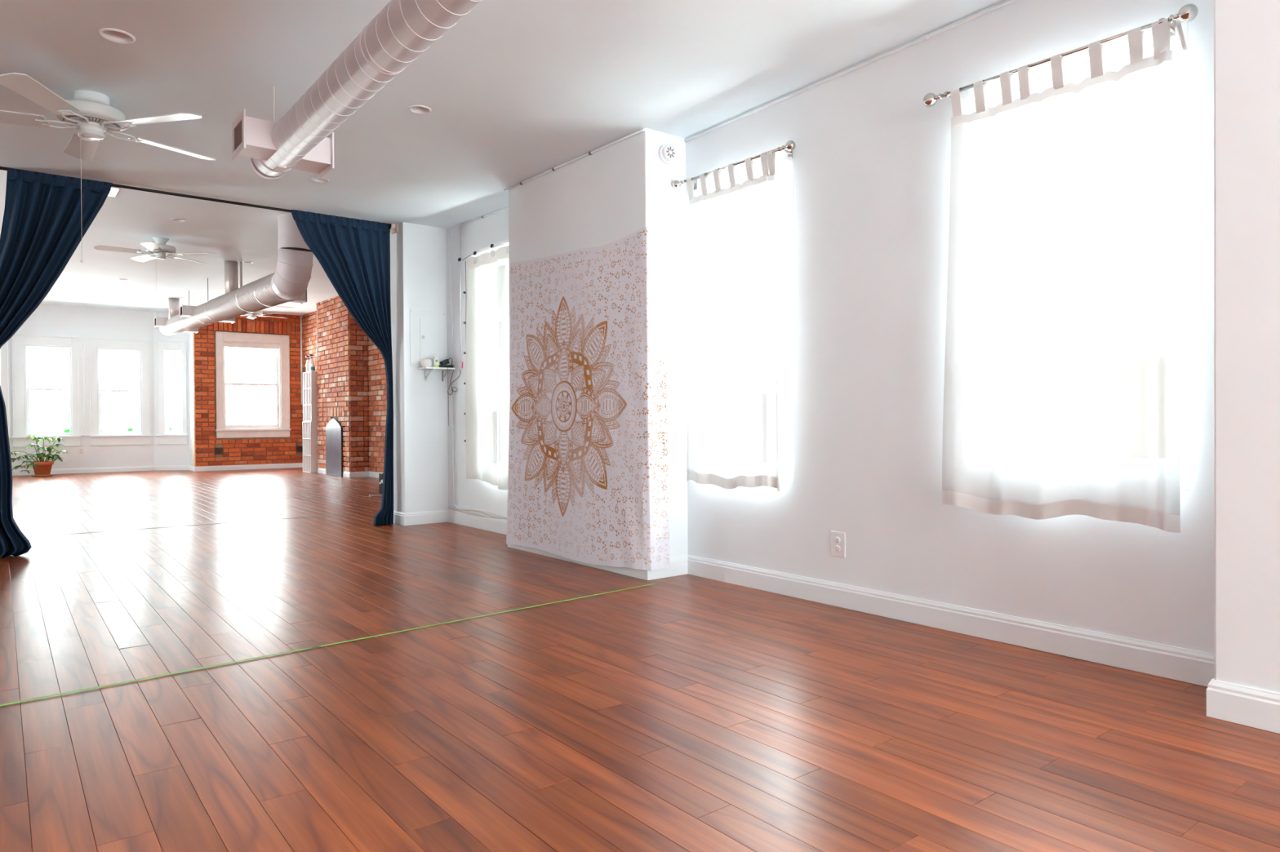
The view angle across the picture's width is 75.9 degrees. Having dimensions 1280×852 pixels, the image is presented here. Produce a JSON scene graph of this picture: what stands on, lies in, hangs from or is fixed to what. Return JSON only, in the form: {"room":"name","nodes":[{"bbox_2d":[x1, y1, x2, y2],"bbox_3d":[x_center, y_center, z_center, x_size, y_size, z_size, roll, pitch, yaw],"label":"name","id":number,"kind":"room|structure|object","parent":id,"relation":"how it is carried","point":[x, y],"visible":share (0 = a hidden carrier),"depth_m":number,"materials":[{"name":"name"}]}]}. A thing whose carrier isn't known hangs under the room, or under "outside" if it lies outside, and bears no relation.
{"room":"exercise studio","nodes":[
{"label":"exercise studio","id":0,"kind":"room"},
{"bbox_2d":[8,337,13,469],"bbox_3d":[-10.652,-0.645,13.408,0.200,2.950,0.602,0,0,20],"label":"wall","id":1,"kind":"structure","parent":0,"point":[10,340],"depth_m":13.64,"materials":[{"name":"paint"}]},
{"bbox_2d":[0,340,11,442],"bbox_3d":[-10.622,-0.588,13.380,0.235,1.885,0.539,0,0,20],"label":"window","id":2,"kind":"structure","parent":1,"relation":"in","point":[4,350],"depth_m":13.55,"materials":[{"name":"paint"}]},
{"bbox_2d":[11,303,154,470],"bbox_3d":[-9.710,-0.657,14.368,2.070,2.950,0.200,-1,0,-38],"label":"wall","id":3,"kind":"structure","parent":0,"point":[55,320],"depth_m":14.36,"materials":[{"name":"paint"}]},
{"bbox_2d":[12,333,80,447],"bbox_3d":[-10.124,-0.595,13.996,0.948,1.885,0.235,-1,0,-38],"label":"window","id":4,"kind":"structure","parent":3,"relation":"in","point":[21,344],"depth_m":13.90,"materials":[{"name":"paint"}]},
{"bbox_2d":[78,448,83,454],"bbox_3d":[-9.706,0.434,14.240,0.070,0.114,0.009,-1,0,-38],"label":"outlet","id":5,"kind":"object","parent":3,"relation":"attached to","point":[80,450],"visible":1,"depth_m":14.24,"materials":[{"name":"white plastic"}]},
{"bbox_2d":[79,337,89,435],"bbox_3d":[-9.655,-0.689,14.262,0.145,1.705,0.034,-1,0,-38],"label":"trim","id":6,"kind":"structure","parent":3,"relation":"attached to","point":[84,361],"depth_m":14.25,"materials":[{"name":"paint"}]},
{"bbox_2d":[88,337,151,445],"bbox_3d":[-9.285,-0.604,14.653,0.941,1.885,0.235,-1,0,-38],"label":"window","id":7,"kind":"structure","parent":3,"relation":"in","point":[142,435],"depth_m":14.63,"materials":[{"name":"paint"}]},
{"bbox_2d":[153,311,189,465],"bbox_3d":[-8.552,-0.668,15.052,0.602,2.950,0.200,0,0,-6],"label":"wall","id":8,"kind":"structure","parent":0,"point":[164,454],"depth_m":14.95,"materials":[{"name":"paint"}]},
{"bbox_2d":[155,332,192,466],"bbox_3d":[-8.325,-0.668,14.903,0.925,2.950,0.502,0,0,-6],"label":"window","id":9,"kind":"structure","parent":8,"relation":"in","point":[164,348],"depth_m":14.93,"materials":[{"name":"paint"}]},
{"bbox_2d":[0,168,368,315],"bbox_3d":[-6.894,-2.102,9.902,8.185,0.165,10.900,-1,0,-38],"label":"ceiling","id":10,"kind":"structure","parent":0,"point":[239,233],"depth_m":9.83,"materials":[{"name":"paint"}]},
{"bbox_2d":[107,186,119,197],"bbox_3d":[-4.638,-2.014,6.976,0.330,0.014,0.330,-1,0,-38],"label":"ceiling light","id":11,"kind":"object","parent":10,"relation":"in","point":[113,191],"visible":0.16,"depth_m":7.05,"materials":[{"name":"white plastic"}]},
{"bbox_2d":[93,236,217,329],"bbox_3d":[-5.226,-1.534,8.865,1.115,0.989,1.160,-1,0,-38],"label":"ceiling fan","id":12,"kind":"object","parent":10,"relation":"hanging from","point":[158,248],"visible":1,"depth_m":8.82,"materials":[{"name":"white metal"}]},
{"bbox_2d":[147,250,173,255],"bbox_3d":[-5.191,-1.873,8.886,0.236,0.010,0.236,-1,0,-38],"label":"vent","id":13,"kind":"object","parent":12,"relation":"attached to","point":[164,252],"depth_m":8.84,"materials":[{"name":"beige metal"}]},
{"bbox_2d":[171,217,185,222],"bbox_3d":[-4.534,-2.061,8.054,0.120,0.083,0.120,-1,0,-38],"label":"recessed light","id":14,"kind":"object","parent":10,"relation":"in","point":[173,219],"visible":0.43,"depth_m":8.08,"materials":[{"name":"white plastic"}]},
{"bbox_2d":[154,213,313,335],"bbox_3d":[-5.652,-1.661,10.929,0.516,0.811,7.788,-1,0,-38],"label":"duct","id":15,"kind":"object","parent":10,"relation":"hanging from","point":[289,282],"visible":1,"depth_m":8.76,"materials":[{"name":"white metal"}]},
{"bbox_2d":[242,261,253,263],"bbox_3d":[-4.878,-2.077,10.211,0.120,0.083,0.120,-1,0,-38],"label":"recessed light","id":16,"kind":"object","parent":10,"relation":"in","point":[246,262],"visible":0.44,"depth_m":10.24,"materials":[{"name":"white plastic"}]},
{"bbox_2d":[241,310,286,334],"bbox_3d":[-6.690,-1.829,14.229,1.153,0.509,1.138,-1,0,-38],"label":"ceiling fan","id":17,"kind":"object","parent":10,"relation":"hanging from","point":[252,316],"visible":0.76,"depth_m":14.16,"materials":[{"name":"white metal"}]},
{"bbox_2d":[194,313,302,466],"bbox_3d":[-7.157,-0.677,15.250,2.032,2.950,0.238,-1,0,-38],"label":"brick wall","id":18,"kind":"structure","parent":0,"point":[238,451],"depth_m":15.00,"materials":[{"name":"red brick"}]},
{"bbox_2d":[12,462,302,475],"bbox_3d":[-9.327,0.777,13.494,8.031,0.090,2.244,0,0,-23],"label":"baseboard","id":19,"kind":"structure","parent":18,"relation":"attached to","point":[154,468],"depth_m":14.76,"materials":[{"name":"paint"}]},
{"bbox_2d":[191,333,195,466],"bbox_3d":[-7.951,-0.679,14.611,0.024,2.790,0.186,-1,0,-38],"label":"trim","id":20,"kind":"structure","parent":18,"relation":"attached to","point":[193,338],"depth_m":14.56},
{"bbox_2d":[215,448,222,454],"bbox_3d":[-7.578,0.451,14.766,0.125,0.118,0.009,-1,0,-38],"label":"outlet","id":21,"kind":"object","parent":18,"relation":"attached to","point":[218,451],"visible":1,"depth_m":14.77,"materials":[{"name":"brown plastic"}]},
{"bbox_2d":[215,331,291,438],"bbox_3d":[-7.170,-0.744,15.190,1.279,1.915,0.235,-1,0,-38],"label":"window","id":22,"kind":"structure","parent":18,"relation":"in","point":[281,344],"depth_m":15.21,"materials":[{"name":"paint"}]},
{"bbox_2d":[297,445,302,452],"bbox_3d":[-6.479,0.439,15.626,0.110,0.118,0.009,-1,0,-38],"label":"outlet","id":23,"kind":"object","parent":18,"relation":"attached to","point":[300,449],"visible":1,"depth_m":15.63,"materials":[{"name":"brown plastic"}]},
{"bbox_2d":[315,295,369,471],"bbox_3d":[-4.823,-0.664,13.410,0.424,2.920,1.624,-1,0,-38],"label":"wall","id":24,"kind":"structure","parent":0,"point":[342,374],"depth_m":12.86,"materials":[{"name":"brick"}]},
{"bbox_2d":[316,308,318,369],"bbox_3d":[-5.452,-1.468,13.870,0.015,1.030,0.046,-1,0,-38],"label":"conduit","id":25,"kind":"object","parent":24,"relation":"attached to","point":[317,308],"visible":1,"depth_m":13.87,"materials":[{"name":"metal"}]},
{"bbox_2d":[317,467,325,474],"bbox_3d":[-5.314,0.752,13.732,0.014,0.090,0.495,-1,0,-38],"label":"baseboard","id":26,"kind":"structure","parent":24,"relation":"attached to","point":[320,470],"depth_m":13.77,"materials":[{"name":"paint"}]},
{"bbox_2d":[302,311,386,472],"bbox_3d":[-3.496,-0.678,12.043,0.219,2.950,9.561,-1,0,-38],"label":"brick wall","id":27,"kind":"structure","parent":0,"point":[377,388],"depth_m":12.69,"materials":[{"name":"red brick"}]},
{"bbox_2d":[300,315,302,404],"bbox_3d":[-6.438,-1.249,15.607,0.030,1.680,0.032,-1,0,-38],"label":"conduit","id":28,"kind":"object","parent":27,"relation":"attached to","point":[301,359],"visible":1,"depth_m":15.59,"materials":[{"name":"metal"}]},
{"bbox_2d":[342,471,383,478],"bbox_3d":[-2.647,0.757,10.572,0.319,0.090,6.150,-1,0,-38],"label":"baseboard","id":29,"kind":"structure","parent":27,"relation":"attached to","point":[366,473],"depth_m":12.74,"materials":[{"name":"paint"}]},
{"bbox_2d":[390,222,448,512],"bbox_3d":[-1.267,-0.636,7.516,1.990,2.900,0.320,-1,0,-38],"label":"pillar","id":30,"kind":"structure","parent":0,"point":[418,252],"depth_m":6.89,"materials":[{"name":"paint"}]},
{"bbox_2d":[0,164,399,234],"bbox_3d":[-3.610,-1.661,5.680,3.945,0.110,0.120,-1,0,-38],"label":"curtain rod","id":31,"kind":"object","parent":30,"relation":"attached to","point":[393,228],"visible":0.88,"depth_m":6.02,"materials":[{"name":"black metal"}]},
{"bbox_2d":[0,167,112,558],"bbox_3d":[-3.975,-0.418,5.438,0.815,2.522,0.201,-1,1,-44],"label":"curtain","id":32,"kind":"object","parent":31,"relation":"hanging from","point":[44,222],"visible":0.99,"depth_m":5.37,"materials":[{"name":"fabric"}]},
{"bbox_2d":[291,209,393,525],"bbox_3d":[-2.403,-0.436,6.650,0.796,2.521,0.135,-1,0,-35],"label":"curtain","id":33,"kind":"object","parent":31,"relation":"hanging from","point":[354,255],"visible":1,"depth_m":6.74,"materials":[{"name":"fabric"}]},
{"bbox_2d":[393,509,447,525],"bbox_3d":[-1.284,0.761,7.505,1.954,0.105,0.348,-1,0,-38],"label":"baseboard","id":34,"kind":"structure","parent":30,"relation":"attached to","point":[402,518],"depth_m":6.88,"materials":[{"name":"paint"}]},
{"bbox_2d":[409,308,446,366],"bbox_3d":[-1.779,-0.739,6.902,0.318,0.470,0.014,-1,0,-38],"label":"electrical panel","id":35,"kind":"object","parent":30,"relation":"attached to","point":[427,327],"visible":0.82,"depth_m":6.89,"materials":[{"name":"paint"}]},
{"bbox_2d":[417,367,454,381],"bbox_3d":[-1.702,-0.432,6.864,0.257,0.106,0.170,-1,0,-38],"label":"wall shelf","id":36,"kind":"object","parent":30,"relation":"attached to","point":[442,369],"visible":0.99,"depth_m":6.85,"materials":[{"name":"paint"}]},
{"bbox_2d":[420,358,431,367],"bbox_3d":[-1.772,-0.523,6.803,0.090,0.077,0.090,-1,0,-38],"label":"jar","id":37,"kind":"object","parent":36,"relation":"on","point":[426,362],"visible":0.89,"depth_m":6.77,"materials":[{"name":"white ceramic"}]},
{"bbox_2d":[433,353,439,367],"bbox_3d":[-1.700,-0.546,6.846,0.049,0.122,0.048,-1,0,-38],"label":"pump bottle","id":38,"kind":"object","parent":36,"relation":"on","point":[436,361],"visible":0.91,"depth_m":6.83,"materials":[{"name":"white"}]},
{"bbox_2d":[439,358,453,368],"bbox_3d":[-1.640,-0.530,6.890,0.110,0.086,0.105,-1,0,-38],"label":"router","id":39,"kind":"object","parent":36,"relation":"on","point":[443,363],"visible":0.87,"depth_m":6.86,"materials":[{"name":"black plastic"}]},
{"bbox_2d":[447,369,460,395],"bbox_3d":[-1.558,-0.366,6.872,0.005,0.210,0.249,-1,0,-38],"label":"cord","id":40,"kind":"object","parent":39,"relation":"hanging from","point":[453,370],"visible":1,"depth_m":6.89,"materials":[{"name":"grey plastic"}]},
{"bbox_2d":[447,368,448,426],"bbox_3d":[-1.597,-0.243,6.833,0.005,0.486,0.006,-1,0,-38],"label":"cord","id":41,"kind":"object","parent":36,"relation":"hanging from","point":[447,368],"visible":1,"depth_m":6.83,"materials":[{"name":"grey plastic"}]},
{"bbox_2d":[0,0,1005,228],"bbox_3d":[-0.700,-1.672,0.782,6.690,0.204,11.100,-1,0,-38],"label":"ceiling","id":42,"kind":"structure","parent":0,"point":[515,91],"depth_m":3.74,"materials":[{"name":"paint"}]},
{"bbox_2d":[0,72,216,262],"bbox_3d":[-2.679,-1.189,4.000,1.160,0.813,1.116,-1,0,-38],"label":"ceiling fan","id":43,"kind":"object","parent":42,"relation":"hanging from","point":[91,113],"visible":1,"depth_m":3.89,"materials":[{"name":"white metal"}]},
{"bbox_2d":[62,115,120,133],"bbox_3d":[-2.649,-1.455,3.968,0.236,0.010,0.236,-1,0,-38],"label":"vent","id":44,"kind":"object","parent":43,"relation":"attached to","point":[98,122],"depth_m":3.92,"materials":[{"name":"beige metal"}]},
{"bbox_2d":[97,27,135,44],"bbox_3d":[-2.121,-1.620,3.327,0.128,0.083,0.128,-1,0,-38],"label":"recessed light","id":45,"kind":"object","parent":42,"relation":"in","point":[117,36],"visible":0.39,"depth_m":3.36,"materials":[{"name":"white plastic"}]},
{"bbox_2d":[311,177,328,182],"bbox_3d":[-2.123,-1.672,5.447,0.110,0.083,0.110,-1,0,-38],"label":"recessed light","id":46,"kind":"object","parent":42,"relation":"in","point":[315,180],"visible":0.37,"depth_m":5.48,"materials":[{"name":"white plastic"}]},
{"bbox_2d":[231,0,482,179],"bbox_3d":[0.832,-1.386,0.589,0.396,0.428,8.465,-1,0,-38],"label":"duct","id":47,"kind":"object","parent":42,"relation":"hanging from","point":[402,30],"visible":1,"depth_m":2.96,"materials":[{"name":"silver metal"}]},
{"bbox_2d":[408,105,431,114],"bbox_3d":[-1.107,-1.631,4.130,0.110,0.083,0.110,-1,0,-38],"label":"recessed light","id":48,"kind":"object","parent":42,"relation":"in","point":[420,109],"visible":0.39,"depth_m":4.16,"materials":[{"name":"white plastic"}]},
{"bbox_2d":[503,128,644,191],"bbox_3d":[-0.452,-1.596,4.993,0.018,0.031,1.535,-1,0,-38],"label":"conduit","id":49,"kind":"object","parent":42,"relation":"attached to","point":[642,130],"visible":1,"depth_m":4.88,"materials":[{"name":"metal"}]},
{"bbox_2d":[508,128,687,556],"bbox_3d":[-0.308,-0.411,5.089,0.305,2.470,1.505,-1,0,-38],"label":"wall","id":50,"kind":"structure","parent":0,"point":[604,197],"depth_m":4.56,"materials":[{"name":"paint"}]},
{"bbox_2d":[657,144,675,164],"bbox_3d":[0.152,-1.483,4.462,0.100,0.100,0.046,-1,0,-38],"label":"fire alarm","id":51,"kind":"object","parent":50,"relation":"attached to","point":[666,153],"visible":1,"depth_m":4.44,"materials":[{"name":"white plastic"}]},
{"bbox_2d":[0,467,1279,851],"bbox_3d":[-3.481,0.919,5.584,8.185,0.160,23.276,-1,0,-38],"label":"floor","id":52,"kind":"structure","parent":0,"point":[686,713],"depth_m":2.41,"materials":[{"name":"brown wood"}]},
{"bbox_2d":[10,434,67,476],"bbox_3d":[-9.919,0.481,13.480,0.837,0.686,0.414,-1,0,-38],"label":"potted plant","id":53,"kind":"object","parent":52,"relation":"on","point":[41,468],"visible":0.99,"depth_m":13.48,"materials":[{"name":"green plant"}]},
{"bbox_2d":[0,645,318,706],"bbox_3d":[-1.701,0.846,2.709,1.274,0.001,0.014,-1,0,-41],"label":"tape","id":54,"kind":"object","parent":52,"relation":"on","point":[317,646],"visible":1,"depth_m":2.75,"materials":[{"name":"green plastic"}]},
{"bbox_2d":[26,514,343,537],"bbox_3d":[-3.726,0.831,6.901,2.551,0.001,0.018,-1,0,-36],"label":"tape","id":55,"kind":"object","parent":52,"relation":"on","point":[340,514],"visible":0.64,"depth_m":6.82,"materials":[{"name":"green"}]},
{"bbox_2d":[302,421,319,473],"bbox_3d":[-5.607,0.359,14.178,0.300,0.872,0.470,-1,0,-38],"label":"cube shelf","id":56,"kind":"object","parent":52,"relation":"on","point":[309,429],"visible":0.56,"depth_m":13.99,"materials":[{"name":"white laminate"}]},
{"bbox_2d":[302,371,319,422],"bbox_3d":[-5.600,-0.503,14.182,0.300,0.850,0.470,-1,0,-38],"label":"cube shelf","id":57,"kind":"object","parent":56,"relation":"on","point":[309,379],"visible":0.55,"depth_m":14.04,"materials":[{"name":"white laminate"}]},
{"bbox_2d":[306,355,309,372],"bbox_3d":[-5.740,-1.073,14.198,0.075,0.287,0.074,-1,0,-38],"label":"spray bottle","id":58,"kind":"object","parent":57,"relation":"on","point":[308,357],"visible":0.84,"depth_m":14.17,"materials":[{"name":"white plastic"}]},
{"bbox_2d":[309,354,314,371],"bbox_3d":[-5.634,-1.077,14.078,0.075,0.297,0.074,-1,0,-38],"label":"spray bottle","id":59,"kind":"object","parent":57,"relation":"on","point":[311,359],"visible":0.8,"depth_m":14.05,"materials":[{"name":"white plastic"}]},
{"bbox_2d":[310,361,315,371],"bbox_3d":[-5.575,-1.012,13.972,0.076,0.167,0.076,-1,0,-38],"label":"spray bottle","id":60,"kind":"object","parent":57,"relation":"on","point":[312,366],"visible":1,"depth_m":13.94,"materials":[{"name":"white"}]},
{"bbox_2d":[325,418,345,476],"bbox_3d":[-4.914,0.337,13.215,0.055,0.922,0.800,-1,0,-38],"label":"mirror","id":61,"kind":"object","parent":52,"relation":"on","point":[335,461],"visible":1,"depth_m":13.15,"materials":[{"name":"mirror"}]},
{"bbox_2d":[368,493,382,496],"bbox_3d":[-2.946,0.802,9.649,0.520,0.013,0.135,-1,0,-38],"label":"tray","id":62,"kind":"object","parent":52,"relation":"on","point":[379,495],"visible":0.44,"depth_m":9.50,"materials":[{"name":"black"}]},
{"bbox_2d":[378,473,383,493],"bbox_3d":[-2.943,0.689,9.919,0.346,0.233,0.254,-1,0,-38],"label":"basket","id":63,"kind":"object","parent":52,"relation":"on","point":[380,477],"visible":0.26,"depth_m":9.87,"materials":[{"name":"grey metal"}]},
{"bbox_2d":[311,583,655,648],"bbox_3d":[-0.582,0.833,3.704,1.779,0.001,0.014,-1,0,-42],"label":"tape","id":64,"kind":"object","parent":52,"relation":"on","point":[651,584],"visible":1,"depth_m":3.56,"materials":[{"name":"green plastic"}]},
{"bbox_2d":[446,0,1214,653],"bbox_3d":[-0.002,-0.456,4.756,0.713,2.560,6.225,-1,0,-38],"label":"wall","id":65,"kind":"structure","parent":0,"point":[872,162],"depth_m":3.66,"materials":[{"name":"paint"}]},
{"bbox_2d":[448,227,453,364],"bbox_3d":[-1.592,-1.101,6.924,0.011,1.160,0.079,-1,0,-38],"label":"conduit","id":66,"kind":"object","parent":65,"relation":"attached to","point":[449,228],"visible":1,"depth_m":6.92,"materials":[{"name":"metal"}]},
{"bbox_2d":[451,370,459,510],"bbox_3d":[-1.548,0.114,6.880,0.009,1.169,0.146,-1,0,-36],"label":"conduit","id":67,"kind":"object","parent":65,"relation":"attached to","point":[451,371],"visible":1,"depth_m":6.92,"materials":[{"name":"metal"}]},
{"bbox_2d":[459,225,462,363],"bbox_3d":[-1.485,-1.093,6.787,0.010,1.145,0.011,-1,0,-38],"label":"conduit","id":68,"kind":"object","parent":65,"relation":"attached to","point":[460,225],"visible":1,"depth_m":6.78,"materials":[{"name":"metal"}]},
{"bbox_2d":[463,313,466,338],"bbox_3d":[-1.358,-0.792,6.527,0.075,0.193,0.030,-1,0,-38],"label":"string lights","id":69,"kind":"object","parent":65,"relation":"attached to","point":[464,322],"depth_m":6.65,"materials":[{"name":"grey"}]},
{"bbox_2d":[459,208,508,225],"bbox_3d":[-1.086,-1.635,6.265,0.016,0.062,1.310,-1,0,-38],"label":"conduit","id":70,"kind":"object","parent":65,"relation":"attached to","point":[506,208],"visible":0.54,"depth_m":6.42,"materials":[{"name":"metal"}]},
{"bbox_2d":[470,239,508,257],"bbox_3d":[-1.088,-1.371,6.251,0.045,0.027,0.810,-1,0,-38],"label":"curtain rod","id":71,"kind":"object","parent":65,"relation":"attached to","point":[485,250],"visible":0.44,"depth_m":6.30,"materials":[{"name":"white plastic"}]},
{"bbox_2d":[465,245,509,489],"bbox_3d":[-1.121,-0.427,6.217,0.066,1.796,0.814,-1,0,-38],"label":"curtain","id":72,"kind":"object","parent":71,"relation":"hanging from","point":[487,284],"visible":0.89,"depth_m":6.27,"materials":[{"name":"white fabric"}]},
{"bbox_2d":[671,140,795,190],"bbox_3d":[0.476,-1.324,4.205,0.104,0.066,0.874,-1,0,-38],"label":"curtain rod","id":73,"kind":"object","parent":65,"relation":"attached to","point":[790,145],"visible":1,"depth_m":4.10,"materials":[{"name":"silver metal"}]},
{"bbox_2d":[686,149,779,491],"bbox_3d":[0.453,-0.504,4.221,0.051,1.665,0.690,-1,0,-38],"label":"curtain","id":74,"kind":"object","parent":73,"relation":"hanging from","point":[732,424],"visible":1,"depth_m":4.20,"materials":[{"name":"white fabric"}]},
{"bbox_2d":[693,153,795,484],"bbox_3d":[0.586,-0.511,4.306,0.180,1.610,0.740,-1,0,-38],"label":"window","id":75,"kind":"structure","parent":65,"relation":"in","point":[784,167],"depth_m":3.98,"materials":[{"name":"glass"}]},
{"bbox_2d":[447,510,1214,687],"bbox_3d":[0.000,0.772,4.684,0.299,0.105,5.705,-1,0,-38],"label":"baseboard","id":76,"kind":"structure","parent":65,"relation":"attached to","point":[1186,665],"depth_m":3.31,"materials":[{"name":"paint"}]},
{"bbox_2d":[448,506,506,519],"bbox_3d":[-1.168,0.741,6.369,0.044,0.140,1.533,-1,0,-38],"label":"cable bundle","id":77,"kind":"object","parent":76,"relation":"on","point":[454,508],"visible":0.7,"depth_m":6.54,"materials":[{"name":"white"}]},
{"bbox_2d":[831,531,845,557],"bbox_3d":[0.906,0.541,3.758,0.009,0.114,0.080,-1,0,-38],"label":"outlet","id":78,"kind":"object","parent":65,"relation":"attached to","point":[837,540],"visible":1,"depth_m":3.75,"materials":[{"name":"white plastic"}]},
{"bbox_2d":[835,537,839,543],"bbox_3d":[0.904,0.522,3.757,0.002,0.031,0.031,-1,0,-38],"label":"receptacle","id":79,"kind":"object","parent":78,"relation":"attached to","point":[837,539],"depth_m":3.75,"materials":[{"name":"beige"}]},
{"bbox_2d":[835,545,839,551],"bbox_3d":[0.904,0.561,3.757,0.002,0.031,0.031,-1,0,-38],"label":"receptacle","id":80,"kind":"object","parent":78,"relation":"attached to","point":[837,547],"depth_m":3.75,"materials":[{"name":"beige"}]},
{"bbox_2d":[684,0,1017,142],"bbox_3d":[1.051,-1.593,3.537,0.019,0.035,2.590,-1,0,-38],"label":"conduit","id":81,"kind":"object","parent":65,"relation":"attached to","point":[926,37],"visible":1,"depth_m":3.61,"materials":[{"name":"metal"}]},
{"bbox_2d":[923,4,1198,107],"bbox_3d":[1.461,-1.300,2.945,0.107,0.068,0.958,-1,0,-38],"label":"curtain rod","id":82,"kind":"object","parent":65,"relation":"attached to","point":[1187,13],"visible":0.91,"depth_m":2.76,"materials":[{"name":"silver metal"}]},
{"bbox_2d":[942,17,1180,533],"bbox_3d":[1.455,-0.486,2.937,0.048,1.655,0.827,-1,0,-38],"label":"curtain","id":83,"kind":"object","parent":82,"relation":"hanging from","point":[1061,381],"visible":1,"depth_m":2.89,"materials":[{"name":"white fabric"}]},
{"bbox_2d":[1175,22,1187,50],"bbox_3d":[1.716,-1.235,2.599,0.009,0.094,0.033,-1,0,-38],"label":"wand","id":84,"kind":"object","parent":82,"relation":"hanging from","point":[1180,30],"visible":1,"depth_m":2.60,"materials":[{"name":"white plastic"}]},
{"bbox_2d":[962,19,1188,490],"bbox_3d":[1.592,-0.559,3.020,0.180,1.550,0.805,-1,0,-38],"label":"window","id":85,"kind":"structure","parent":65,"relation":"in","point":[1116,55],"depth_m":2.67,"materials":[{"name":"paint"}]},
{"bbox_3d":[-0.991,-0.478,6.322,0.180,1.775,0.860,-1,0,-38],"label":"window","id":86,"kind":"structure","parent":65,"relation":"in","visible":0},
{"bbox_2d":[457,251,480,283],"bbox_3d":[-1.310,-1.242,6.460,0.075,0.219,0.382,-1,0,-38],"label":"string lights","id":87,"kind":"object","parent":86,"relation":"attached to","point":[474,254],"depth_m":6.59,"materials":[{"name":"grey"}]},
{"bbox_2d":[485,244,508,253],"bbox_3d":[-1.031,-1.336,6.102,0.075,0.048,0.341,-1,0,-38],"label":"string lights","id":88,"kind":"object","parent":86,"relation":"attached to","point":[491,246],"depth_m":6.16,"materials":[{"name":"grey"}]},
{"bbox_2d":[1213,0,1279,693],"bbox_3d":[3.437,-0.413,0.489,0.558,2.490,5.135,-1,0,-38],"label":"wall pier","id":89,"kind":"object","parent":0,"point":[1246,33],"visible":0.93,"depth_m":2.28,"materials":[{"name":"paint"}]},
{"bbox_2d":[1206,677,1279,733],"bbox_3d":[3.331,0.781,0.418,0.312,0.105,5.149,-1,0,-38],"label":"baseboard","id":90,"kind":"object","parent":89,"relation":"attached to","point":[1247,706],"visible":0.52,"depth_m":2.28,"materials":[{"name":"paint"}]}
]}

